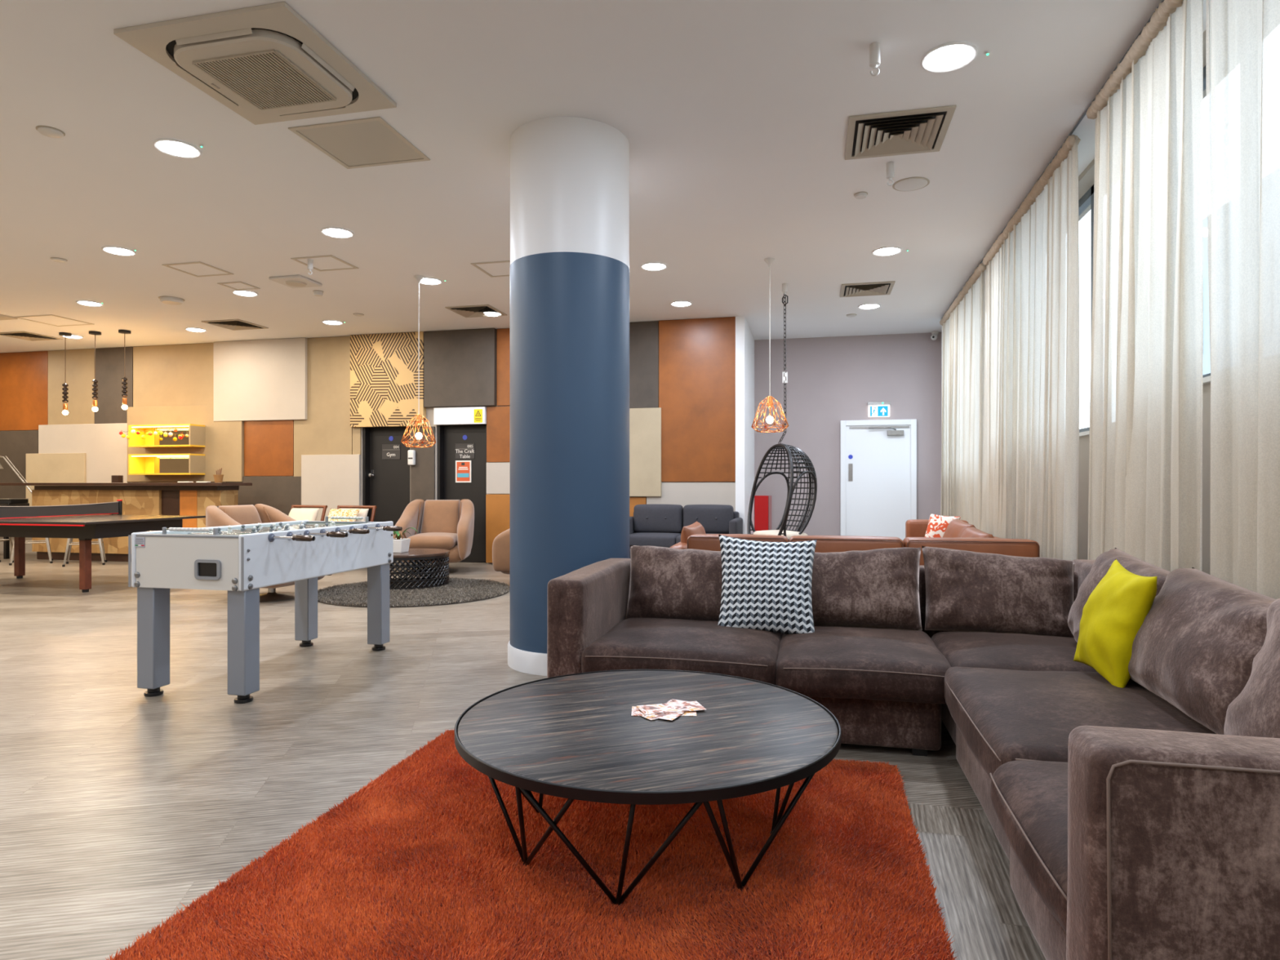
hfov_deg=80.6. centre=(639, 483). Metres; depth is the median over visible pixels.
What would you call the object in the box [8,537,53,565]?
bar stool
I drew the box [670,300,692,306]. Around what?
recessed light
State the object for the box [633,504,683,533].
cushion
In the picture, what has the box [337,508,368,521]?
cushion
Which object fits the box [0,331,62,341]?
ceiling vent
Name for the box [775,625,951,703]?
seat cushion
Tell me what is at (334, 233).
diffuser
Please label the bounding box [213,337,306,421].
wall panel
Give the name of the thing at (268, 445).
wall panel
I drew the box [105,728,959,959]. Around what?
rug
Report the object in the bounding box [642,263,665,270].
diffuser
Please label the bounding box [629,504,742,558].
sofa
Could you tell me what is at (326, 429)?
wall panel
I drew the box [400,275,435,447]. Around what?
pendant lamp
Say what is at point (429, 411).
wall
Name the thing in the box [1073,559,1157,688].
cushion
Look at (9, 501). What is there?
record player
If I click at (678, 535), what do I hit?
seat cushion
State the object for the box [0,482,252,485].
countertop
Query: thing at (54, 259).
ceiling sensor
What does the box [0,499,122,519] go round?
net
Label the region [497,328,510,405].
wall panel
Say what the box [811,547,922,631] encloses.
cushion
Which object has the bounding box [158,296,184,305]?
smoke detector
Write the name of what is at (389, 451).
door sign
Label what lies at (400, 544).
potted plant
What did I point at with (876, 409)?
exit sign
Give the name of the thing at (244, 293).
recessed light
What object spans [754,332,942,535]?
wall
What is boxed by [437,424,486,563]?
door
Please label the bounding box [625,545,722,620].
cushion
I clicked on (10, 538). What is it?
bar stool
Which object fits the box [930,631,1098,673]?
seat cushion
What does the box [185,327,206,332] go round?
recessed light
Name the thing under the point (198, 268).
access hatch
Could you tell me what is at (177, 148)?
diffuser
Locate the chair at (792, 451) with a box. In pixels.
[747,443,817,539]
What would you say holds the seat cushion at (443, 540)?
on the swivel armchair at (443, 524)
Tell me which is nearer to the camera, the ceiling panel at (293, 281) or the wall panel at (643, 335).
the ceiling panel at (293, 281)
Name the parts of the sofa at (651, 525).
armrest, frame, armrest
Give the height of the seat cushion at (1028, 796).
0.268 m
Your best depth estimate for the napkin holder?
10.84 m
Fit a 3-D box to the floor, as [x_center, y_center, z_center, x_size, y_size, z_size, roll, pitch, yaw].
[-5.740,1.210,5.288,17.850,0.120,16.150,0,0,13]
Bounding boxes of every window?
[1078,184,1093,436]
[1202,65,1210,384]
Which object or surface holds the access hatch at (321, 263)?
attached to the ceiling
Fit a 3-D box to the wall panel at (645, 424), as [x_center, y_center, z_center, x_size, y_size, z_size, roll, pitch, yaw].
[-0.196,-0.416,10.262,0.996,1.191,0.079,0,0,13]
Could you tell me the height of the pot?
0.206 m
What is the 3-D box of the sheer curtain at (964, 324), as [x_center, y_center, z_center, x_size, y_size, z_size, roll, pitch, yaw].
[3.689,-0.522,8.677,0.132,3.283,2.758,0,0,14]
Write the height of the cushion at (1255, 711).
0.448 m
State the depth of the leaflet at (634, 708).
2.45 m
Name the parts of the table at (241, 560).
corner trim, leg, panel, ball return frame, panel, rod, corner trim, leg, rod, rod, rod, rod, handle, leg, rod, panel, rod, panel, rod, handle, handle, leg, handle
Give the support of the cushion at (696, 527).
on the leather sofa at (959, 535)
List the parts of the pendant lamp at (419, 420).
bulb, cord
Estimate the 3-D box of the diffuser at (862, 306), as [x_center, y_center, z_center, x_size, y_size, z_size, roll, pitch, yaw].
[2.831,-2.174,9.323,0.232,0.016,0.232,0,0,13]
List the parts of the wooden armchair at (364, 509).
rail, leg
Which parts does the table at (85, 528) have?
leg, leg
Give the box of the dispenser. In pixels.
[408,449,415,465]
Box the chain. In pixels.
[777,283,788,444]
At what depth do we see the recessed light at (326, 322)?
10.21 m
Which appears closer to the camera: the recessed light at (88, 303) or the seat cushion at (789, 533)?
the seat cushion at (789, 533)
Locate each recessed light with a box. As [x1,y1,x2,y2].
[61,334,83,338]
[75,300,103,306]
[101,245,136,255]
[152,137,201,157]
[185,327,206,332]
[231,289,258,296]
[320,226,354,238]
[321,320,342,324]
[419,277,442,284]
[482,311,502,316]
[640,262,667,271]
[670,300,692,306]
[857,303,880,309]
[871,246,902,256]
[920,40,977,72]
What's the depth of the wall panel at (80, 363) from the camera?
12.36 m
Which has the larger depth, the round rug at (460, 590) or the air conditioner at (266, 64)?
the round rug at (460, 590)
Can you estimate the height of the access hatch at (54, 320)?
0.007 m
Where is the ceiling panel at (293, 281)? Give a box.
[268,275,322,288]
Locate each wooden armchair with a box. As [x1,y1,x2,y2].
[288,505,327,520]
[337,505,377,521]
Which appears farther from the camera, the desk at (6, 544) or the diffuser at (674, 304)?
the desk at (6, 544)
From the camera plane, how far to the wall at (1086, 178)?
5.19 m
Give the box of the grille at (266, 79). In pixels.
[192,48,336,110]
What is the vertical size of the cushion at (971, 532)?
0.320 m
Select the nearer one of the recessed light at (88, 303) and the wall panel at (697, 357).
the recessed light at (88, 303)
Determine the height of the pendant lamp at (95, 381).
1.155 m
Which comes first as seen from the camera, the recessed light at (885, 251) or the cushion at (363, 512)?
the recessed light at (885, 251)
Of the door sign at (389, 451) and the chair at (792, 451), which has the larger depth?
the door sign at (389, 451)
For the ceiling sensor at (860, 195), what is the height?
0.024 m
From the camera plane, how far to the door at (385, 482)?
11.26 m
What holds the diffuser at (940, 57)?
attached to the recessed light at (952, 55)
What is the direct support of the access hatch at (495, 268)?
attached to the ceiling
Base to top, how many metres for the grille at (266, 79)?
0.009 m
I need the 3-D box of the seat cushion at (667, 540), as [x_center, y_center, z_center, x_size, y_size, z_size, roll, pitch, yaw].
[0.181,0.728,9.622,0.650,0.179,0.612,0,0,13]
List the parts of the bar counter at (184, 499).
panel, recessed panel, upright panel, panel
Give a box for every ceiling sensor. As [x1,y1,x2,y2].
[35,125,65,137]
[49,257,67,262]
[353,313,364,315]
[846,313,857,317]
[853,191,867,199]
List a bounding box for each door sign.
[382,435,399,459]
[455,435,474,458]
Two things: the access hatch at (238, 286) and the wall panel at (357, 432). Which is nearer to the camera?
the access hatch at (238, 286)
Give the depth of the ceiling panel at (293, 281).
8.07 m
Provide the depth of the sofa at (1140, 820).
2.34 m
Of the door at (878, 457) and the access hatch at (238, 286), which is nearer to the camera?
the access hatch at (238, 286)
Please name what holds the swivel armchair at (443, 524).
on the floor
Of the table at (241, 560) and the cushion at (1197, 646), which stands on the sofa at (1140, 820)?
the cushion at (1197, 646)
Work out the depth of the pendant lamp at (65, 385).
11.00 m
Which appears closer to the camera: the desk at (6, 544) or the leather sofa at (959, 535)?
the leather sofa at (959, 535)
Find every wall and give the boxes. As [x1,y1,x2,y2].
[0,328,735,564]
[735,315,754,534]
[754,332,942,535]
[1078,30,1210,574]
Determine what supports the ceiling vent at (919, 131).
in the ceiling
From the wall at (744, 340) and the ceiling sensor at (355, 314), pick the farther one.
the wall at (744, 340)
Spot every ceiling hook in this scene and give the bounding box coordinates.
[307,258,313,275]
[869,42,879,75]
[886,161,894,186]
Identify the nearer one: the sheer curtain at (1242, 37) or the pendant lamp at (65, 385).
the sheer curtain at (1242, 37)
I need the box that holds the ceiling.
[0,0,1205,353]
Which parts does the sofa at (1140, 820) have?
armrest, frame, panel, panel, frame, armrest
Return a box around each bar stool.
[0,537,13,562]
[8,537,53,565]
[62,537,106,566]
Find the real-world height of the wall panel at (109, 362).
1.284 m
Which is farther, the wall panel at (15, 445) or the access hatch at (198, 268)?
the wall panel at (15, 445)
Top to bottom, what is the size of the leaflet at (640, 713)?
0.001 m
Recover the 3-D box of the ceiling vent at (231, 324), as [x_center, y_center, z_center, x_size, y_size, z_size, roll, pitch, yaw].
[-5.577,-2.178,10.416,0.580,0.023,0.580,0,0,13]
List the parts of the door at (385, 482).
handle, frame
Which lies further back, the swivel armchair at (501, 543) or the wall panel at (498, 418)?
the wall panel at (498, 418)
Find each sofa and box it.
[546,545,1279,959]
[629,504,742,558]
[668,518,1039,564]
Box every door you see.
[362,426,409,525]
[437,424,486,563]
[840,418,916,539]
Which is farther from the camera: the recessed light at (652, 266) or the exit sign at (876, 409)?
the exit sign at (876, 409)
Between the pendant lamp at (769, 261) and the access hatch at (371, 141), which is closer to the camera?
the access hatch at (371, 141)
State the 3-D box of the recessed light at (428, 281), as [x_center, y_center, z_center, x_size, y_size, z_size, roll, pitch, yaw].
[-2.276,-2.178,8.163,0.270,0.023,0.270,0,0,13]
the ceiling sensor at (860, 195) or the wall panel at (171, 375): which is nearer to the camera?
the ceiling sensor at (860, 195)
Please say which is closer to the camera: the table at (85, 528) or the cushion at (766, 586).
the cushion at (766, 586)
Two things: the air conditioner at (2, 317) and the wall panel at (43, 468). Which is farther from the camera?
the wall panel at (43, 468)
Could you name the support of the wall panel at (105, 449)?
attached to the wall at (429, 411)
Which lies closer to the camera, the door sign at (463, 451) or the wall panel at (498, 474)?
the wall panel at (498, 474)
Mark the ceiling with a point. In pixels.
(733, 115)
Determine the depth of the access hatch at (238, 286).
8.37 m
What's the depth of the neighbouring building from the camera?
17.73 m
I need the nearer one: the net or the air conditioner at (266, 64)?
the air conditioner at (266, 64)
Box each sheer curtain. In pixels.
[939,262,986,532]
[982,134,1080,560]
[1085,0,1203,571]
[1205,0,1279,599]
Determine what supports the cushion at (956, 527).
on the leather sofa at (959, 535)
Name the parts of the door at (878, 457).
push plate, closer rail, closer arm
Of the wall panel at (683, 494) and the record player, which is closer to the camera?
the wall panel at (683, 494)
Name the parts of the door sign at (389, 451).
plate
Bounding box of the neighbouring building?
[1202,216,1210,375]
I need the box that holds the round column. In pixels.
[507,116,629,675]
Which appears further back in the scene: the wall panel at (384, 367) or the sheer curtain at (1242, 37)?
the wall panel at (384, 367)
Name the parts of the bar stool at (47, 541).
leg, leg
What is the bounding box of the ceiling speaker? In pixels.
[892,177,929,191]
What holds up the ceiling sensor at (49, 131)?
attached to the ceiling
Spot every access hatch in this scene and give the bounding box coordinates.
[13,314,94,326]
[161,261,234,276]
[217,281,260,290]
[288,116,430,168]
[290,254,359,271]
[470,260,510,277]
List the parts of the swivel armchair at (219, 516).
panel, armrest, armrest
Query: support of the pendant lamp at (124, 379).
hanging from the ceiling
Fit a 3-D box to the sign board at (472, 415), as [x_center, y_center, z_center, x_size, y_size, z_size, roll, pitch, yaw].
[-2.576,-0.963,10.808,0.792,0.245,0.076,0,0,13]
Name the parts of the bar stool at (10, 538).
leg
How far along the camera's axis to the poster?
10.98 m
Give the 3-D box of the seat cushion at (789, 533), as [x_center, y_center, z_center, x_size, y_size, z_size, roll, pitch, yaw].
[1.544,0.590,8.328,0.400,0.140,0.560,0,0,-19]
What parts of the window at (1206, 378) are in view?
sill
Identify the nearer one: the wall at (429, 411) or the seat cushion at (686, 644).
the seat cushion at (686, 644)
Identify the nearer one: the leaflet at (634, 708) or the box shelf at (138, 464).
the leaflet at (634, 708)
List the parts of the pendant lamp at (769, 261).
cord, bulb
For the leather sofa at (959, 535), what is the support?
on the floor
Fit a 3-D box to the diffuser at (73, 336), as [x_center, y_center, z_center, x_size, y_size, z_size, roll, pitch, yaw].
[-8.446,-2.174,11.237,0.232,0.016,0.232,0,0,13]
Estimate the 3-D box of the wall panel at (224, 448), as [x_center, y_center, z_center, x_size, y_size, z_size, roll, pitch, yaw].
[-7.145,-0.620,11.857,2.136,1.195,0.069,0,0,13]
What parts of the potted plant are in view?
pot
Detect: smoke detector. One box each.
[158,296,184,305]
[312,289,323,296]
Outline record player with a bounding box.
[0,497,29,506]
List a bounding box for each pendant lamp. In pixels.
[58,332,71,414]
[88,330,101,411]
[118,329,131,409]
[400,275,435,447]
[751,257,788,432]
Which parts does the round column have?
skirting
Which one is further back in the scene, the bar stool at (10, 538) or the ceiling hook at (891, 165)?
the bar stool at (10, 538)
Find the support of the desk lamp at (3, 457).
on the desk at (6, 544)
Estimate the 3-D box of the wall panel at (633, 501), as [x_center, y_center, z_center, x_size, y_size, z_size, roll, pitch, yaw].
[-0.296,0.658,10.305,0.781,0.939,0.039,0,0,13]
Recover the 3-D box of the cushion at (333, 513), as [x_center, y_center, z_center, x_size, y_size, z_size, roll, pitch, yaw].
[-4.050,0.500,10.232,0.480,0.300,0.226,0,0,13]
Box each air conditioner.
[0,314,17,319]
[113,1,396,124]
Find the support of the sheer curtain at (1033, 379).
hanging from the rail
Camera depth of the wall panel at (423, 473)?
10.95 m
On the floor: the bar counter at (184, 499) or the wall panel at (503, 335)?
the bar counter at (184, 499)
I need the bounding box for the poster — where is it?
[455,460,471,482]
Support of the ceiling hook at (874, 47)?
attached to the ceiling
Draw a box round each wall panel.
[0,351,48,431]
[0,430,38,498]
[26,453,86,506]
[38,422,129,482]
[48,348,94,424]
[94,346,133,423]
[127,404,244,481]
[133,342,213,406]
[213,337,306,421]
[225,476,301,515]
[244,419,293,475]
[293,336,352,476]
[301,454,361,520]
[350,331,426,427]
[352,427,361,454]
[410,426,435,502]
[423,328,496,407]
[485,494,510,563]
[486,406,510,462]
[486,462,510,493]
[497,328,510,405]
[629,320,658,408]
[629,407,662,496]
[629,497,646,516]
[646,482,735,511]
[658,316,735,481]
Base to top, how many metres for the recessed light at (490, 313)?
0.023 m
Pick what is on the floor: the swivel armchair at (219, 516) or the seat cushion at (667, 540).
the swivel armchair at (219, 516)
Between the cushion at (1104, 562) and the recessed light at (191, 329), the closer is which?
the cushion at (1104, 562)
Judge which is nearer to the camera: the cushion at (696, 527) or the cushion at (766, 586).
the cushion at (766, 586)
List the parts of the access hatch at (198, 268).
panel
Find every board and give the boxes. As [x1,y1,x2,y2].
[433,406,486,425]
[754,495,771,531]
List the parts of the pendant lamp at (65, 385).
bulb, cord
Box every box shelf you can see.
[128,423,204,448]
[128,453,204,475]
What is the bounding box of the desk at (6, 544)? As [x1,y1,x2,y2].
[3,537,9,559]
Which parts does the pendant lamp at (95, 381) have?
cord, bulb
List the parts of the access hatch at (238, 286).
panel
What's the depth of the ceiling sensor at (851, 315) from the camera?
9.79 m
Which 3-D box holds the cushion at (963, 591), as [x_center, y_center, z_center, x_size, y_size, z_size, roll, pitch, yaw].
[1.792,0.538,3.762,0.725,0.425,0.313,0,0,13]
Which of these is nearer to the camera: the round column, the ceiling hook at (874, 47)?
the ceiling hook at (874, 47)
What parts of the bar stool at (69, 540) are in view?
leg, leg, leg, leg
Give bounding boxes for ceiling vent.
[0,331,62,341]
[201,319,268,330]
[444,304,506,317]
[840,280,895,297]
[844,105,956,159]
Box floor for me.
[0,551,1047,959]
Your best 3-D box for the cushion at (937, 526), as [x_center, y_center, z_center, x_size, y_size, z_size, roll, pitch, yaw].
[2.791,0.460,7.016,0.350,0.350,0.156,0,0,39]
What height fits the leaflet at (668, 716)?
0.001 m
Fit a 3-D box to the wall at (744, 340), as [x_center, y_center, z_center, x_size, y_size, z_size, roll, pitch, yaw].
[1.501,-0.520,10.730,0.120,3.340,1.710,0,0,13]
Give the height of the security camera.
0.134 m
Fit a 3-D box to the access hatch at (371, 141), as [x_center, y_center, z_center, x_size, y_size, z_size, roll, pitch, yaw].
[-1.792,-2.186,4.878,0.630,0.007,0.610,0,0,13]
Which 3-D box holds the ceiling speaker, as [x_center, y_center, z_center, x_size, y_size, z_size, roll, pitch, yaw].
[1.983,-2.185,5.527,0.258,0.010,0.258,0,0,13]
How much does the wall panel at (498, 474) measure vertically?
0.442 m
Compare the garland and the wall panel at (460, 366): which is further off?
the garland
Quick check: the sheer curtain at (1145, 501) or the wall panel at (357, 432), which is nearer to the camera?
the sheer curtain at (1145, 501)
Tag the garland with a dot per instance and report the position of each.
(133, 431)
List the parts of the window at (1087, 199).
sill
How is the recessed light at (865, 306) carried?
in the ceiling
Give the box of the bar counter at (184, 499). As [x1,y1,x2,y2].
[0,482,252,561]
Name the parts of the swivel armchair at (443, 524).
armrest, panel, armrest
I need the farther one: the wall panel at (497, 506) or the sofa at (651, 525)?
the wall panel at (497, 506)
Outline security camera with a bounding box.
[930,330,938,340]
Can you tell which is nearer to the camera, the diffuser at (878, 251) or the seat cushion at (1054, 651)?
the seat cushion at (1054, 651)
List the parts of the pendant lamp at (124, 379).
cord, bulb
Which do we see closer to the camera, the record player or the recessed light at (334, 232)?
the recessed light at (334, 232)
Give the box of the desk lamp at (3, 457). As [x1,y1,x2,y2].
[0,455,33,493]
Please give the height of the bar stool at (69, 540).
0.774 m
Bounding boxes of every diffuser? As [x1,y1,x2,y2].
[64,335,81,338]
[156,141,198,156]
[323,228,351,237]
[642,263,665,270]
[671,302,690,306]
[859,304,879,308]
[874,248,899,255]
[924,44,973,70]
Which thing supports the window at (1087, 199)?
in the wall at (1086, 178)
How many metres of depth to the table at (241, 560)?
4.06 m
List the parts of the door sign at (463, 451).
plate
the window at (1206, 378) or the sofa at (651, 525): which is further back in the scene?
the sofa at (651, 525)
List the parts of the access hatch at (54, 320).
panel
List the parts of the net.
post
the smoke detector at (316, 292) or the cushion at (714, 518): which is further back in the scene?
the cushion at (714, 518)
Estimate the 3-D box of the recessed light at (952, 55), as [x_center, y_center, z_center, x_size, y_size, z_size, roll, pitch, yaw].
[1.584,-2.178,3.874,0.270,0.023,0.270,0,0,13]
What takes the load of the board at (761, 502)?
attached to the wall at (831, 380)
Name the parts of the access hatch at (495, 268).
panel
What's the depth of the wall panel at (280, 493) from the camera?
11.48 m
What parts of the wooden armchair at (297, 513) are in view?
rail, leg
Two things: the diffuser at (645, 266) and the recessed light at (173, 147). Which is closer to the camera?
the recessed light at (173, 147)
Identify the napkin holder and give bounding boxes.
[111,475,123,482]
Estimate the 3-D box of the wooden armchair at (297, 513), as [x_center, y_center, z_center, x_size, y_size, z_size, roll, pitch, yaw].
[-4.802,0.731,10.373,0.640,0.841,0.722,0,0,21]
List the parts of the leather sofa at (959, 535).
armrest, panel, panel, armrest, panel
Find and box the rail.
[942,0,1164,317]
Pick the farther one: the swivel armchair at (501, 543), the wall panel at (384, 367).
the wall panel at (384, 367)
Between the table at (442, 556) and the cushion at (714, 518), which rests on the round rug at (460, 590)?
the table at (442, 556)
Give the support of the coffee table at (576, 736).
on the rug at (424, 861)
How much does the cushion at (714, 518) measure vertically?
0.380 m
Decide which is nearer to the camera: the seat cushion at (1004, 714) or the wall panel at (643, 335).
the seat cushion at (1004, 714)
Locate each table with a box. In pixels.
[0,514,205,592]
[128,515,402,703]
[389,548,449,591]
[453,669,841,906]
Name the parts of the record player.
lid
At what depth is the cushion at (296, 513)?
10.51 m
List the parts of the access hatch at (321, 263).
panel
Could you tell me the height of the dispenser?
0.220 m
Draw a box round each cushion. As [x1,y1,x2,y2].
[288,507,319,520]
[328,508,360,521]
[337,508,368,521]
[407,532,457,549]
[580,617,782,684]
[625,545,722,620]
[629,532,680,547]
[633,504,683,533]
[675,533,714,543]
[680,520,706,542]
[683,504,733,533]
[717,534,817,634]
[753,529,807,539]
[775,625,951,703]
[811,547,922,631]
[921,546,1075,636]
[924,513,960,537]
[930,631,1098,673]
[942,518,975,537]
[942,667,1214,777]
[960,526,994,537]
[990,758,1066,939]
[1067,547,1170,642]
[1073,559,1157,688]
[1128,567,1275,733]
[1223,598,1279,736]
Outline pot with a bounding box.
[213,467,223,482]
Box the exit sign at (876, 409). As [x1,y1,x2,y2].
[867,401,890,417]
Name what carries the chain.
hanging from the ceiling
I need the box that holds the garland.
[119,426,182,439]
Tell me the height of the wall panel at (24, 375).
1.304 m
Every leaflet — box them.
[631,706,697,715]
[632,710,691,719]
[636,701,706,715]
[644,698,687,720]
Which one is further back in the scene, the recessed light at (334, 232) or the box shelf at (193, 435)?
the box shelf at (193, 435)
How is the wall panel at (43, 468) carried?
attached to the wall at (429, 411)
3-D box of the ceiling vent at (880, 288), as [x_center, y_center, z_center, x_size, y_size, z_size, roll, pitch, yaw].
[2.554,-2.178,8.515,0.560,0.023,0.560,0,0,13]
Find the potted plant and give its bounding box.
[393,527,417,552]
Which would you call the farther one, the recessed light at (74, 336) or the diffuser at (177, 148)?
the recessed light at (74, 336)
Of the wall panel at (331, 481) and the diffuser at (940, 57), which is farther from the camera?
the wall panel at (331, 481)
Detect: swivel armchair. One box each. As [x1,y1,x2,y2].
[205,503,331,602]
[393,498,474,573]
[492,528,510,574]
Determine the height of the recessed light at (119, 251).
0.023 m
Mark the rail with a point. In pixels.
(1162, 1)
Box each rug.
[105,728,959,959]
[317,576,510,607]
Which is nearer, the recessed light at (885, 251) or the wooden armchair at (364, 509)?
the recessed light at (885, 251)
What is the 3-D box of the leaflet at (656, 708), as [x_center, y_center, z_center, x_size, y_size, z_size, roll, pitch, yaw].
[0.103,0.741,2.492,0.210,0.001,0.100,0,0,-15]

